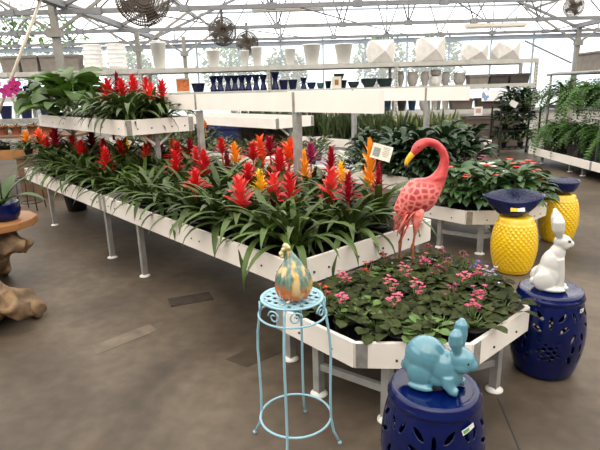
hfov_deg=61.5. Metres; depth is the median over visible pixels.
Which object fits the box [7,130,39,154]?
bromeliad
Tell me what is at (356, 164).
variegated plant
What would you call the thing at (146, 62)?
tree
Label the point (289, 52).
flower pot
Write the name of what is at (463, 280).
african violet
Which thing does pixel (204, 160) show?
bromeliad
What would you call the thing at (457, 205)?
pot
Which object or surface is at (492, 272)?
african violet
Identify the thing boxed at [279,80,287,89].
flower pot
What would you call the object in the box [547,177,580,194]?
bowl
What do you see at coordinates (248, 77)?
vase
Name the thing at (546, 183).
impatiens
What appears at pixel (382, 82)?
bowl planter
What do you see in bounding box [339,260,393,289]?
african violet
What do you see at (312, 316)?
pot
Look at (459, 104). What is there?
planter box
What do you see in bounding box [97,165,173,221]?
bromeliad
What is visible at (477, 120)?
planter box
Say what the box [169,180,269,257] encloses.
bromeliad
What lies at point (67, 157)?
bromeliad
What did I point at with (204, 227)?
pot
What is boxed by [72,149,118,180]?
bromeliad
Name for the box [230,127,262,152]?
ornamental grass
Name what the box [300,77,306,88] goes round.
vase
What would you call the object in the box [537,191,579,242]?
garden stool
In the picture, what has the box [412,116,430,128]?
snake plant
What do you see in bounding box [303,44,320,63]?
flower pot
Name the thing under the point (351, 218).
bromeliad
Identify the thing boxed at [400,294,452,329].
african violet
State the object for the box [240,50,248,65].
flower pot
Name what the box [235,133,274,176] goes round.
bromeliad
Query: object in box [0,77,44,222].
orchid
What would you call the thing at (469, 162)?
impatiens
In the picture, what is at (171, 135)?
leafy plant
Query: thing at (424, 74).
flower pot
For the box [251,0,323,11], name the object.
ceiling light
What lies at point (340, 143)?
bench
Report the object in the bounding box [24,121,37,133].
flower pot
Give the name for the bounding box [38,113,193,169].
tray
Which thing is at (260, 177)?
bromeliad
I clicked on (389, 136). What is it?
leafy plant
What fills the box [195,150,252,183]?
bromeliad
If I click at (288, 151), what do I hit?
bromeliad
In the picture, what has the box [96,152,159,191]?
bromeliad
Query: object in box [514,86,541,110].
leafy plant
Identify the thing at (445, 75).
flower pot
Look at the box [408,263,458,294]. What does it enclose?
african violet
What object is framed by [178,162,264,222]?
bromeliad
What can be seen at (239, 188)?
bromeliad
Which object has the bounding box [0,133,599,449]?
floor
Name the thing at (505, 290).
african violet
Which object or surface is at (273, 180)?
bromeliad
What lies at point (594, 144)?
fern
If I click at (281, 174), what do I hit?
bromeliad
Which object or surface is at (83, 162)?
bromeliad
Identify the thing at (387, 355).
table
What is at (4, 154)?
table
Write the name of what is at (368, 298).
african violet
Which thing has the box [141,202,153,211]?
pot
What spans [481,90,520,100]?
banner
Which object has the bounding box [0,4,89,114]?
tree
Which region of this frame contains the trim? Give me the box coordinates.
[0,1,599,114]
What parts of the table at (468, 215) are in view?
leg, rail, rail, leg, rail, rail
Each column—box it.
[0,0,101,142]
[81,12,189,89]
[139,26,213,113]
[524,6,599,123]
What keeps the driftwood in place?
on the floor at (174, 386)
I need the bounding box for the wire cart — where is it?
[489,101,556,155]
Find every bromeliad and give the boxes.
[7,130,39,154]
[8,136,71,176]
[17,148,78,188]
[22,127,51,153]
[24,127,76,180]
[25,149,90,188]
[27,151,92,192]
[41,150,113,201]
[45,139,100,176]
[45,142,96,174]
[46,153,97,191]
[59,87,103,123]
[59,133,92,153]
[61,156,123,195]
[62,145,135,196]
[63,151,130,184]
[67,90,141,124]
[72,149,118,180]
[73,71,146,128]
[73,76,142,139]
[74,165,145,207]
[75,131,113,154]
[77,76,165,132]
[88,137,116,157]
[89,90,178,129]
[89,169,157,208]
[90,136,153,163]
[92,146,142,163]
[96,91,178,135]
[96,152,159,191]
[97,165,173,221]
[99,136,142,155]
[103,155,170,183]
[106,74,147,118]
[111,171,189,217]
[113,142,171,176]
[114,81,187,119]
[119,163,189,207]
[122,177,214,239]
[125,75,175,118]
[125,135,169,153]
[125,143,181,164]
[126,73,170,110]
[132,151,189,170]
[138,78,206,127]
[142,166,210,211]
[143,167,251,237]
[145,153,194,178]
[147,140,213,171]
[149,136,232,179]
[149,149,200,189]
[158,138,190,169]
[161,145,232,181]
[167,174,222,225]
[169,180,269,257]
[170,148,222,182]
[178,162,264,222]
[178,174,283,271]
[179,124,207,145]
[192,122,215,150]
[193,162,294,221]
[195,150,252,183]
[206,163,278,222]
[208,141,266,175]
[209,141,286,185]
[210,137,239,173]
[211,168,307,236]
[213,190,338,288]
[217,169,323,234]
[222,195,357,275]
[234,145,315,197]
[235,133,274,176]
[235,134,292,199]
[244,166,321,204]
[244,170,343,252]
[258,176,353,233]
[264,189,378,266]
[272,137,318,194]
[280,142,355,203]
[281,148,321,199]
[293,145,365,199]
[295,165,390,249]
[299,169,402,275]
[300,160,392,238]
[320,137,402,228]
[327,161,442,241]
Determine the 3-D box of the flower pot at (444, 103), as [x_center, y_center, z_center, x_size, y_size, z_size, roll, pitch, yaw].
[3.434,-2.866,11.909,0.170,0.270,0.170,-2,15,0]
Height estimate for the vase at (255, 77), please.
0.350 m
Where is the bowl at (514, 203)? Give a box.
[482,189,545,217]
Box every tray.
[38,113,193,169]
[181,113,313,138]
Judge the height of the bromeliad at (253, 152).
0.663 m
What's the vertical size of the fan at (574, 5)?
0.764 m
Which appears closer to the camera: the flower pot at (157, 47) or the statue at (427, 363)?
the statue at (427, 363)
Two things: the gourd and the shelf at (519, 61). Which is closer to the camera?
the gourd
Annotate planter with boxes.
[307,82,315,88]
[317,83,323,88]
[334,73,343,79]
[348,81,359,87]
[361,78,376,86]
[366,39,394,62]
[377,78,392,86]
[415,37,444,60]
[461,44,488,59]
[490,41,520,58]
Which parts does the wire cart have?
post, post, post, post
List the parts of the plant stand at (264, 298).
leg, leg, leg, leg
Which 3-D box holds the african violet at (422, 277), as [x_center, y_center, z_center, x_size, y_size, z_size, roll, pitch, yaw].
[0.637,0.368,2.688,0.311,0.166,0.300,-2,15,0]
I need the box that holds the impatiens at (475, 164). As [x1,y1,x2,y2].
[459,155,502,202]
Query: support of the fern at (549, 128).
on the bench at (583, 163)
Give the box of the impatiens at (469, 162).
[431,160,479,198]
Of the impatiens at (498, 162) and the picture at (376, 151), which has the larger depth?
the impatiens at (498, 162)
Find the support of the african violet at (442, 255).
on the table at (387, 355)
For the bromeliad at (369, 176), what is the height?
0.720 m
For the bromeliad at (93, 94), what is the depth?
5.18 m
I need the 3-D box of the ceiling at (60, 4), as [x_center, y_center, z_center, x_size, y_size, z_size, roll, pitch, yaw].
[1.929,-2.615,3.661,36.150,0.110,22.300,-2,15,0]
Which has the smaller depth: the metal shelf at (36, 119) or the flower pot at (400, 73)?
the metal shelf at (36, 119)
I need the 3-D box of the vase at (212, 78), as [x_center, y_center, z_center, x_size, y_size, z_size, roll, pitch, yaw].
[-2.021,-3.292,11.754,0.175,0.350,0.175,-2,15,0]
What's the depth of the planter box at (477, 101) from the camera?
11.79 m
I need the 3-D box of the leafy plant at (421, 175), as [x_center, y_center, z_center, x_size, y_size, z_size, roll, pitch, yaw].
[1.138,-0.589,5.014,0.573,0.447,0.552,-2,15,0]
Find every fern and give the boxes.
[523,75,599,121]
[525,115,598,156]
[546,115,599,159]
[547,78,599,125]
[566,124,599,161]
[575,71,599,124]
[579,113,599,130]
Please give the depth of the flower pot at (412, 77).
11.67 m
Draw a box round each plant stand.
[15,177,46,210]
[253,287,341,449]
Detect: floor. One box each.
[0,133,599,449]
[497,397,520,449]
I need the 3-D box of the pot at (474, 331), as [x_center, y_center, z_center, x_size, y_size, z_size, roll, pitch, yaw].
[0.789,0.505,2.308,0.116,0.090,0.114,-2,15,0]
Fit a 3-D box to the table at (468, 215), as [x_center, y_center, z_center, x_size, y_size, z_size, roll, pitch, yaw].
[1.789,-0.047,4.834,1.104,0.400,0.915,-14,20,-40]
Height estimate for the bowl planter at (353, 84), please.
0.140 m
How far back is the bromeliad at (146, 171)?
4.57 m
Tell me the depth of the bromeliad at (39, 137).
7.48 m
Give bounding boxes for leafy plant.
[13,70,83,115]
[18,66,104,118]
[36,68,114,117]
[152,133,182,144]
[159,131,195,141]
[185,125,221,138]
[207,133,223,151]
[208,135,244,152]
[226,137,245,153]
[231,139,255,155]
[241,141,267,156]
[272,135,303,151]
[303,133,337,160]
[303,139,327,164]
[341,136,378,169]
[342,126,382,160]
[366,126,426,174]
[372,127,405,144]
[372,143,410,175]
[375,126,412,169]
[382,125,457,177]
[386,144,438,179]
[409,138,453,176]
[416,120,486,166]
[443,119,498,163]
[489,104,521,129]
[490,122,519,147]
[493,86,524,111]
[505,122,535,146]
[508,103,538,128]
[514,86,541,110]
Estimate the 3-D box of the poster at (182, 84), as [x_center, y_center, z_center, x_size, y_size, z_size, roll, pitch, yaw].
[-2.706,-3.232,11.660,0.320,0.320,0.016,-2,15,0]
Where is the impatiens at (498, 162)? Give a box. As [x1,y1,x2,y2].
[481,158,524,194]
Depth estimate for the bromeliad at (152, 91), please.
4.89 m
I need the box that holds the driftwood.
[0,279,40,333]
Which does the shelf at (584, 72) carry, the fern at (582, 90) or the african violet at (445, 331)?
the fern at (582, 90)
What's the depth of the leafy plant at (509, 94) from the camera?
10.36 m
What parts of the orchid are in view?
flower, flower, pot, flower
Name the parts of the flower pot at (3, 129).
pot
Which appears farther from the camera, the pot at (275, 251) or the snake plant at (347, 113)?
the snake plant at (347, 113)
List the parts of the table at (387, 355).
leg, foot plate, rail, rail, foot plate, leg, rail, foot plate, leg, rail, rail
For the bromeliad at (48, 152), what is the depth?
5.62 m
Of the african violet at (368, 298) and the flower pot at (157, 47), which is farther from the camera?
the flower pot at (157, 47)
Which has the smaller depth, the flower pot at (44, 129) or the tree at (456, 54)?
the flower pot at (44, 129)
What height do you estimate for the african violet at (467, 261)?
0.233 m
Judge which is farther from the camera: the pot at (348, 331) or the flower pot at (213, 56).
the flower pot at (213, 56)
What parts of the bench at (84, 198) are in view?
rail, leg, rail, leg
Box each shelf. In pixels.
[0,58,538,145]
[0,117,84,139]
[491,128,536,130]
[491,146,528,149]
[493,111,539,113]
[543,69,599,162]
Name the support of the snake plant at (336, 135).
on the bench at (340, 143)
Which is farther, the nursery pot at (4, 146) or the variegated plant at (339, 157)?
the nursery pot at (4, 146)
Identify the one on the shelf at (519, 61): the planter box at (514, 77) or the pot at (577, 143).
the planter box at (514, 77)
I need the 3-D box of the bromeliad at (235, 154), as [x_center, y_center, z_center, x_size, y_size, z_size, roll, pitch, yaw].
[-0.577,-0.484,4.705,0.713,0.596,0.801,-13,19,-36]
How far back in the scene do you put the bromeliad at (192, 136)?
8.40 m
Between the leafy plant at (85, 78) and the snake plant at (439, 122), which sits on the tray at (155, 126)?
the leafy plant at (85, 78)
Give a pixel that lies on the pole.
(39, 1)
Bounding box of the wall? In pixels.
[0,109,599,146]
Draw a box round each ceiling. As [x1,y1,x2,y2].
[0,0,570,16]
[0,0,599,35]
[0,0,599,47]
[36,0,599,39]
[160,4,507,37]
[173,1,555,17]
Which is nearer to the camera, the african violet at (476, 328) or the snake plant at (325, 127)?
the african violet at (476, 328)
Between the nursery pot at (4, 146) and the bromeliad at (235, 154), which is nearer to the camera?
the bromeliad at (235, 154)
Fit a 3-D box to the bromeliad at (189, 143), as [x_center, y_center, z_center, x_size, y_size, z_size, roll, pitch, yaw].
[-1.121,-0.636,5.237,0.922,0.571,0.912,5,16,22]
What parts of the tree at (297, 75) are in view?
crown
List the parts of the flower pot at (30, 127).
pot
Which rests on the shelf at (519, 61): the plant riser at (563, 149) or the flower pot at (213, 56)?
the flower pot at (213, 56)
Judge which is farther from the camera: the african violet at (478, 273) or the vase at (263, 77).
the vase at (263, 77)
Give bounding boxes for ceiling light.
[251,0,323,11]
[464,16,526,28]
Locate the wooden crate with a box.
[14,155,57,196]
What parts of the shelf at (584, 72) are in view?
post, rail, rail, post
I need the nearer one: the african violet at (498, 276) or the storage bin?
the african violet at (498, 276)
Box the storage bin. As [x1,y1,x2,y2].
[193,124,265,165]
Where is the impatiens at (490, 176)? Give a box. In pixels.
[450,164,517,210]
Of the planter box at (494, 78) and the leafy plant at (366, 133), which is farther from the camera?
the planter box at (494, 78)
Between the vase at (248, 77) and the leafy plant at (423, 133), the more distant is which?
the vase at (248, 77)
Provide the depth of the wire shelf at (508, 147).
10.71 m
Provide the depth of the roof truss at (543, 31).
14.26 m
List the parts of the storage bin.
lid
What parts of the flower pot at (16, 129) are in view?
pot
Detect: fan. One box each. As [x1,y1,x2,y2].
[115,0,169,26]
[208,10,236,46]
[236,23,258,54]
[563,0,584,16]
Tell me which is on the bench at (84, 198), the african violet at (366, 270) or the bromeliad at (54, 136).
the bromeliad at (54, 136)
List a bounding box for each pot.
[0,106,11,118]
[0,123,9,134]
[0,139,12,149]
[8,123,23,134]
[12,141,32,149]
[21,109,31,117]
[22,86,32,94]
[23,148,32,154]
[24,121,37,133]
[37,125,50,133]
[63,195,86,211]
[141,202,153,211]
[149,41,165,67]
[152,207,169,217]
[190,219,208,230]
[191,83,204,91]
[206,50,219,66]
[211,225,229,238]
[231,232,250,245]
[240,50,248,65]
[251,46,261,65]
[259,240,281,256]
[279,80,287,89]
[284,48,295,64]
[288,79,296,88]
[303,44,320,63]
[306,302,316,320]
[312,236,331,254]
[314,306,336,328]
[325,81,330,87]
[333,314,356,338]
[334,43,352,62]
[341,80,346,87]
[355,323,363,337]
[363,323,387,340]
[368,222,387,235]
[384,101,390,110]
[388,327,403,341]
[397,101,405,110]
[398,71,403,85]
[407,72,417,85]
[408,101,415,110]
[419,101,423,109]
[421,71,428,85]
[430,69,440,75]
[430,76,440,85]
[431,101,435,109]
[436,101,440,109]
[442,72,449,84]
[442,101,448,109]
[444,198,462,209]
[453,73,465,84]
[466,322,485,342]
[475,201,493,210]
[575,135,588,145]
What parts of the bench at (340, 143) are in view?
rail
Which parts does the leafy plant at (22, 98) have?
pot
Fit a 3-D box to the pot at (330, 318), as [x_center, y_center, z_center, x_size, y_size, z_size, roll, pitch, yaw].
[0.129,0.466,2.521,0.116,0.090,0.114,-2,15,0]
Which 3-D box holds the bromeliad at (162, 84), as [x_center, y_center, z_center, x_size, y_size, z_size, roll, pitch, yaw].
[-1.340,-1.226,5.180,0.783,0.554,0.714,-15,20,-42]
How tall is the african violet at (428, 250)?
0.233 m
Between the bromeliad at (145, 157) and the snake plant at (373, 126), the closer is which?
the bromeliad at (145, 157)
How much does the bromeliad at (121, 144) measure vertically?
0.588 m
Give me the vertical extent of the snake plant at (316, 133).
0.650 m
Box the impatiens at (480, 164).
[447,161,512,209]
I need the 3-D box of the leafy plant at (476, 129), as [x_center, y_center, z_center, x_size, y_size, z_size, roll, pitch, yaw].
[1.811,-0.840,5.536,0.727,0.625,0.778,-2,15,0]
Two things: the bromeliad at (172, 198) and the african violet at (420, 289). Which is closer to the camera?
the african violet at (420, 289)
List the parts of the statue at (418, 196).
leg, leg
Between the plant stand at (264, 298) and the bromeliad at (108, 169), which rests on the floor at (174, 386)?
the plant stand at (264, 298)
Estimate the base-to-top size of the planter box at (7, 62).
0.360 m
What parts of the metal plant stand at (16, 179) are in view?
leg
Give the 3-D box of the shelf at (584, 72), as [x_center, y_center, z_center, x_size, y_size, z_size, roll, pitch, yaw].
[5.282,-1.639,7.624,1.210,1.438,4.300,-2,15,0]
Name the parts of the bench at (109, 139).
rail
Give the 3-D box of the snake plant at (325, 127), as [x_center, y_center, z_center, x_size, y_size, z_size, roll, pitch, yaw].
[0.523,-1.784,9.274,0.347,0.576,0.302,-6,16,-17]
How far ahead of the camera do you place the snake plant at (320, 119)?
9.74 m
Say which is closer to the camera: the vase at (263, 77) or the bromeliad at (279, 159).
the bromeliad at (279, 159)
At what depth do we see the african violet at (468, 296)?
2.42 m
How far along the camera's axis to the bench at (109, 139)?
10.21 m
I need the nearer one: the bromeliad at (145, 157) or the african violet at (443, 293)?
the african violet at (443, 293)
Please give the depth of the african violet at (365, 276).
2.71 m
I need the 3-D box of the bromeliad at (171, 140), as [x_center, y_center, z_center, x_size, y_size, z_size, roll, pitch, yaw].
[-1.318,-0.644,5.311,0.776,0.554,0.767,-15,20,-41]
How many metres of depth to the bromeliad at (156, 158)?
4.92 m
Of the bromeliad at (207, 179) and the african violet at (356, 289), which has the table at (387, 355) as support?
the african violet at (356, 289)
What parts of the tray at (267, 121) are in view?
rail, rail, rail, post, rail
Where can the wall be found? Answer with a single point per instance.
(552, 113)
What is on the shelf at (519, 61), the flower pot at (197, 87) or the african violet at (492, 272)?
the flower pot at (197, 87)
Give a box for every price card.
[332,76,340,87]
[474,107,482,115]
[509,100,517,111]
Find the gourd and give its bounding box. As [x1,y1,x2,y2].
[274,243,312,301]
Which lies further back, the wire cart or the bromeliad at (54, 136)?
the wire cart
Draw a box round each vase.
[209,76,216,91]
[216,76,223,90]
[224,75,231,90]
[231,75,238,90]
[238,75,245,90]
[245,75,252,90]
[252,75,259,89]
[259,74,266,89]
[271,72,278,89]
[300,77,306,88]
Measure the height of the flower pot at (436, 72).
0.150 m
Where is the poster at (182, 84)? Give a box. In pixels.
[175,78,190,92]
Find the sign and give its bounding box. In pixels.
[370,142,392,183]
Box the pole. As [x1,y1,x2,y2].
[0,0,41,111]
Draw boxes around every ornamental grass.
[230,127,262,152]
[235,127,270,141]
[258,128,282,155]
[264,117,302,152]
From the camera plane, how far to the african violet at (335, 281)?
2.68 m
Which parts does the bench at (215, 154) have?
rail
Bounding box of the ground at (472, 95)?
[0,91,584,117]
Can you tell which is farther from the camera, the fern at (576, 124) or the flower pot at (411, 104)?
the flower pot at (411, 104)
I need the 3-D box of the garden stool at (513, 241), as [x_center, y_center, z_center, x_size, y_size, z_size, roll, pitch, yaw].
[1.705,0.148,4.018,0.354,0.452,0.354,-8,17,-24]
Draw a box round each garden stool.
[381,368,485,449]
[490,214,538,274]
[509,278,586,380]
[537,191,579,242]
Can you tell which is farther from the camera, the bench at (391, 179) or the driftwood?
the bench at (391, 179)
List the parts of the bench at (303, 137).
rail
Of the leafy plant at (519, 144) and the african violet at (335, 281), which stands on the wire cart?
the leafy plant at (519, 144)
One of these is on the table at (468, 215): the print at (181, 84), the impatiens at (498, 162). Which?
the impatiens at (498, 162)
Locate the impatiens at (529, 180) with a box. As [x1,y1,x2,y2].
[477,163,558,209]
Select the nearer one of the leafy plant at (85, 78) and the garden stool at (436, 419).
the garden stool at (436, 419)
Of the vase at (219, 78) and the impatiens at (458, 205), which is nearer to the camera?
the impatiens at (458, 205)
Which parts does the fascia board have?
post, post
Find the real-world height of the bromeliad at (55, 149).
0.491 m
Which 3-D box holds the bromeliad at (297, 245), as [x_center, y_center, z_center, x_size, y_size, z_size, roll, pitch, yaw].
[-0.028,0.059,2.809,0.788,0.405,0.688,-2,15,0]
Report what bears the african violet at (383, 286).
on the table at (387, 355)
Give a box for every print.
[176,79,188,90]
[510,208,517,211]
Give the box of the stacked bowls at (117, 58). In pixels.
[105,43,127,69]
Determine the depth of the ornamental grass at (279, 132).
7.29 m
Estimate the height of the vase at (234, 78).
0.350 m
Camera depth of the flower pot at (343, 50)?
11.46 m
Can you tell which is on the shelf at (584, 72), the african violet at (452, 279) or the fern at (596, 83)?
the fern at (596, 83)
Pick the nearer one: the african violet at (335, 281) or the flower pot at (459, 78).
the african violet at (335, 281)
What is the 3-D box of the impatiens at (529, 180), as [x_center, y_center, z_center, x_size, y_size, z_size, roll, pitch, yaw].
[1.910,-0.289,4.414,0.662,0.468,0.592,9,18,34]
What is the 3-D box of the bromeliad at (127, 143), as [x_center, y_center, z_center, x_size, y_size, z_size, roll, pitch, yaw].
[-2.153,-0.865,6.281,0.874,0.497,0.824,-13,19,-36]
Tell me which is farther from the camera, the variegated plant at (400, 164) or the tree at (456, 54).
the tree at (456, 54)
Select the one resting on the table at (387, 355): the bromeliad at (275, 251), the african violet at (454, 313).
the african violet at (454, 313)
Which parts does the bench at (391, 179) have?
rail, rail, rail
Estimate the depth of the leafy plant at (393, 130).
6.24 m
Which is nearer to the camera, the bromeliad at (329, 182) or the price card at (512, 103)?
the bromeliad at (329, 182)
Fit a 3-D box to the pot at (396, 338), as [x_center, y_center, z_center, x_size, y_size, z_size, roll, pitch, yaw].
[0.455,0.523,2.275,0.116,0.090,0.114,-2,15,0]
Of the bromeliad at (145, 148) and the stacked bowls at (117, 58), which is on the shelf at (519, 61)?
the stacked bowls at (117, 58)
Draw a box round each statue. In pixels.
[393,138,448,268]
[401,318,477,396]
[529,208,573,292]
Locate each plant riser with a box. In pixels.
[544,140,571,152]
[567,144,594,157]
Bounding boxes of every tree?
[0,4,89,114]
[104,50,159,92]
[195,36,263,112]
[262,47,310,112]
[351,31,413,86]
[407,30,467,108]
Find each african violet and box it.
[287,281,334,320]
[295,283,345,328]
[316,292,371,338]
[320,270,359,312]
[329,286,381,326]
[335,274,379,296]
[335,295,386,337]
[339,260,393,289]
[344,305,402,345]
[351,283,395,300]
[352,289,406,315]
[353,277,411,299]
[363,251,412,272]
[366,266,401,291]
[370,291,433,327]
[371,307,436,341]
[374,274,426,309]
[375,261,424,280]
[378,262,434,295]
[391,273,447,295]
[393,277,448,316]
[398,262,439,287]
[399,312,453,344]
[400,243,446,270]
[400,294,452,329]
[406,252,445,272]
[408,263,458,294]
[411,305,471,341]
[417,282,481,322]
[426,247,469,273]
[428,257,473,299]
[432,271,484,299]
[434,296,507,342]
[445,250,487,290]
[447,284,509,323]
[448,259,503,291]
[453,264,511,299]
[463,281,521,310]
[466,265,515,296]
[481,291,536,324]
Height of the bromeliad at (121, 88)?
0.529 m
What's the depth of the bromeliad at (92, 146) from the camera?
5.75 m
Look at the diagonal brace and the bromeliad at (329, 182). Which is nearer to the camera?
the bromeliad at (329, 182)
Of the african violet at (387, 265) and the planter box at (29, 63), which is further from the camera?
the planter box at (29, 63)
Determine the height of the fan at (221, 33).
0.745 m
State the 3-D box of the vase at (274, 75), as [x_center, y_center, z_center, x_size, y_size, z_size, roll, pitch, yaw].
[-0.580,-3.356,11.748,0.190,0.400,0.190,-2,15,0]
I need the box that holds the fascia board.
[287,86,469,164]
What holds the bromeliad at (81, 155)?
on the bench at (84, 198)
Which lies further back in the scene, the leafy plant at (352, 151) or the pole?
the pole
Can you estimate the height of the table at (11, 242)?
0.555 m
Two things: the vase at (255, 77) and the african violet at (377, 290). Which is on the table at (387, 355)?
the african violet at (377, 290)
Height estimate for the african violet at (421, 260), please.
0.224 m
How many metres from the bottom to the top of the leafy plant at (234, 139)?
0.291 m
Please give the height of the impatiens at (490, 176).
0.477 m
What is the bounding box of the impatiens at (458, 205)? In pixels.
[431,165,484,209]
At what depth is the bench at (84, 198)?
4.99 m
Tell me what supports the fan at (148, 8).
hanging from the ceiling at (550, 2)
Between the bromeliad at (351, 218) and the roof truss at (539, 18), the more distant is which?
the roof truss at (539, 18)
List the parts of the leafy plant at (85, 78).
pot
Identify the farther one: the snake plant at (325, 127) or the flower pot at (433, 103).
the flower pot at (433, 103)
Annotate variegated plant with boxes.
[325,150,360,168]
[353,158,386,173]
[383,157,421,176]
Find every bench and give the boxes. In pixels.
[24,167,121,258]
[108,136,224,163]
[180,140,318,164]
[264,149,473,190]
[302,136,317,142]
[313,135,491,160]
[528,146,599,175]
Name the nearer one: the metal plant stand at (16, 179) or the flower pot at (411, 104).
the metal plant stand at (16, 179)
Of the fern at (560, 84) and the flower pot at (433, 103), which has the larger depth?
the flower pot at (433, 103)
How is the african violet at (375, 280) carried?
on the table at (387, 355)
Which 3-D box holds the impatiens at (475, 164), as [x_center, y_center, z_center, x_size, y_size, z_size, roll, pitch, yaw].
[1.808,-0.462,5.058,0.606,0.473,0.640,2,16,14]
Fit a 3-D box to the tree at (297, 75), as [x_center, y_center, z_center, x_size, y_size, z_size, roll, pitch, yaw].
[-0.534,-5.756,21.227,2.274,3.256,1.778,-1,15,2]
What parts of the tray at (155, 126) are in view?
rail, rail, post, rail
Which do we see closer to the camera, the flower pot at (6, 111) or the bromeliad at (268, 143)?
the bromeliad at (268, 143)
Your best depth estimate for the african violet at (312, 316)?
2.59 m
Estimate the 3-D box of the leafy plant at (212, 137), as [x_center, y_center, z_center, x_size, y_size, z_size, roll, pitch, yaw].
[-1.487,-1.406,8.567,0.496,0.320,0.505,-2,15,0]
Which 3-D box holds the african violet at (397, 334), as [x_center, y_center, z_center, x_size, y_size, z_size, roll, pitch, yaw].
[0.469,0.483,2.280,0.297,0.163,0.328,-2,15,0]
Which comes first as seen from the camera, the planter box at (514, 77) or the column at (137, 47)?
the planter box at (514, 77)
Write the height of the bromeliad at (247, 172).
0.516 m
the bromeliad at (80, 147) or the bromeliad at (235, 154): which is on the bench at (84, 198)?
the bromeliad at (80, 147)
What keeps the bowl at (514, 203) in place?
on the garden stool at (513, 241)
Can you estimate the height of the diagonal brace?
0.676 m
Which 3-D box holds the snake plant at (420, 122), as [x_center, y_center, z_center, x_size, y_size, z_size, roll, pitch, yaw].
[1.974,-1.394,7.670,0.372,0.578,0.234,2,15,11]
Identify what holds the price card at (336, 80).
on the shelf at (519, 61)
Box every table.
[0,131,94,159]
[0,210,37,278]
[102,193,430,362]
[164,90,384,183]
[276,256,529,423]
[424,193,546,254]
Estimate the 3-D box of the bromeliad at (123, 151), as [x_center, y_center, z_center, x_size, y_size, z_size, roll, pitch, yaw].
[-2.048,-0.571,5.339,0.756,0.414,0.817,3,16,15]
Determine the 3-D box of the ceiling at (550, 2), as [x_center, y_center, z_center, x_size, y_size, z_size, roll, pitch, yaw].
[1.893,-3.891,3.421,36.000,2.450,22.600,-2,15,0]
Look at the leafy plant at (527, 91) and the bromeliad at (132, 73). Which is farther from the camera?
the leafy plant at (527, 91)
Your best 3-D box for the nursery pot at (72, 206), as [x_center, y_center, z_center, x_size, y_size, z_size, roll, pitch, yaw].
[-2.940,-0.320,6.623,0.320,0.250,0.320,-2,15,0]
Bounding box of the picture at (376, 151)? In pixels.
[372,147,380,156]
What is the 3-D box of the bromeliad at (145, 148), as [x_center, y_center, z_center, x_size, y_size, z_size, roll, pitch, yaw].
[-1.584,-0.558,5.160,0.923,0.589,0.839,-1,15,3]
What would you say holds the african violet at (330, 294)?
on the table at (387, 355)
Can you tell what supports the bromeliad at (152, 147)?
on the bench at (84, 198)
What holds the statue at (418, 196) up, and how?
on the table at (387, 355)
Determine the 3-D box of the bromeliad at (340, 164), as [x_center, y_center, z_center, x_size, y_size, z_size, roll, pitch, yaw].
[0.280,-0.206,3.561,0.785,0.509,0.785,-2,15,0]
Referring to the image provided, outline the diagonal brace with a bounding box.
[524,40,571,63]
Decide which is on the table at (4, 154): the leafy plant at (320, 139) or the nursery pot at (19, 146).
the nursery pot at (19, 146)
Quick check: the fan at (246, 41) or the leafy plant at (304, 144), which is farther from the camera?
the fan at (246, 41)
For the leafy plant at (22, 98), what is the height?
0.680 m
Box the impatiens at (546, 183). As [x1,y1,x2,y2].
[491,159,562,202]
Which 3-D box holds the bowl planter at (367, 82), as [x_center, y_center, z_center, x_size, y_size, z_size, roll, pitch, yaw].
[1.607,-3.320,11.774,0.380,0.200,0.380,-2,15,0]
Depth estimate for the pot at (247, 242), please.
3.18 m
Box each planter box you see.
[0,56,22,72]
[20,55,41,71]
[38,55,56,71]
[63,54,83,70]
[449,98,473,109]
[460,116,492,139]
[466,74,489,84]
[473,98,502,108]
[488,74,509,83]
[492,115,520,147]
[508,73,530,82]
[576,51,599,70]
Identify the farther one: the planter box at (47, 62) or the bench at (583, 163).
the planter box at (47, 62)
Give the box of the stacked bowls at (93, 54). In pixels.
[81,44,103,69]
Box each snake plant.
[299,112,318,136]
[307,112,323,136]
[314,112,329,135]
[317,113,332,137]
[328,113,340,138]
[334,113,350,139]
[346,113,365,137]
[348,113,363,132]
[357,114,372,132]
[361,114,379,134]
[374,107,393,135]
[384,108,408,129]
[396,112,416,129]
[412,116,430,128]
[414,108,446,126]
[418,115,437,127]
[432,108,458,129]
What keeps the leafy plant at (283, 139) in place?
on the bench at (215, 154)
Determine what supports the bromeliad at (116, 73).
on the tray at (155, 126)
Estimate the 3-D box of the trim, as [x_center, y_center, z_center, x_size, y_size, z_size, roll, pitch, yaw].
[-0.419,-4.634,14.595,36.582,2.945,0.100,-2,15,0]

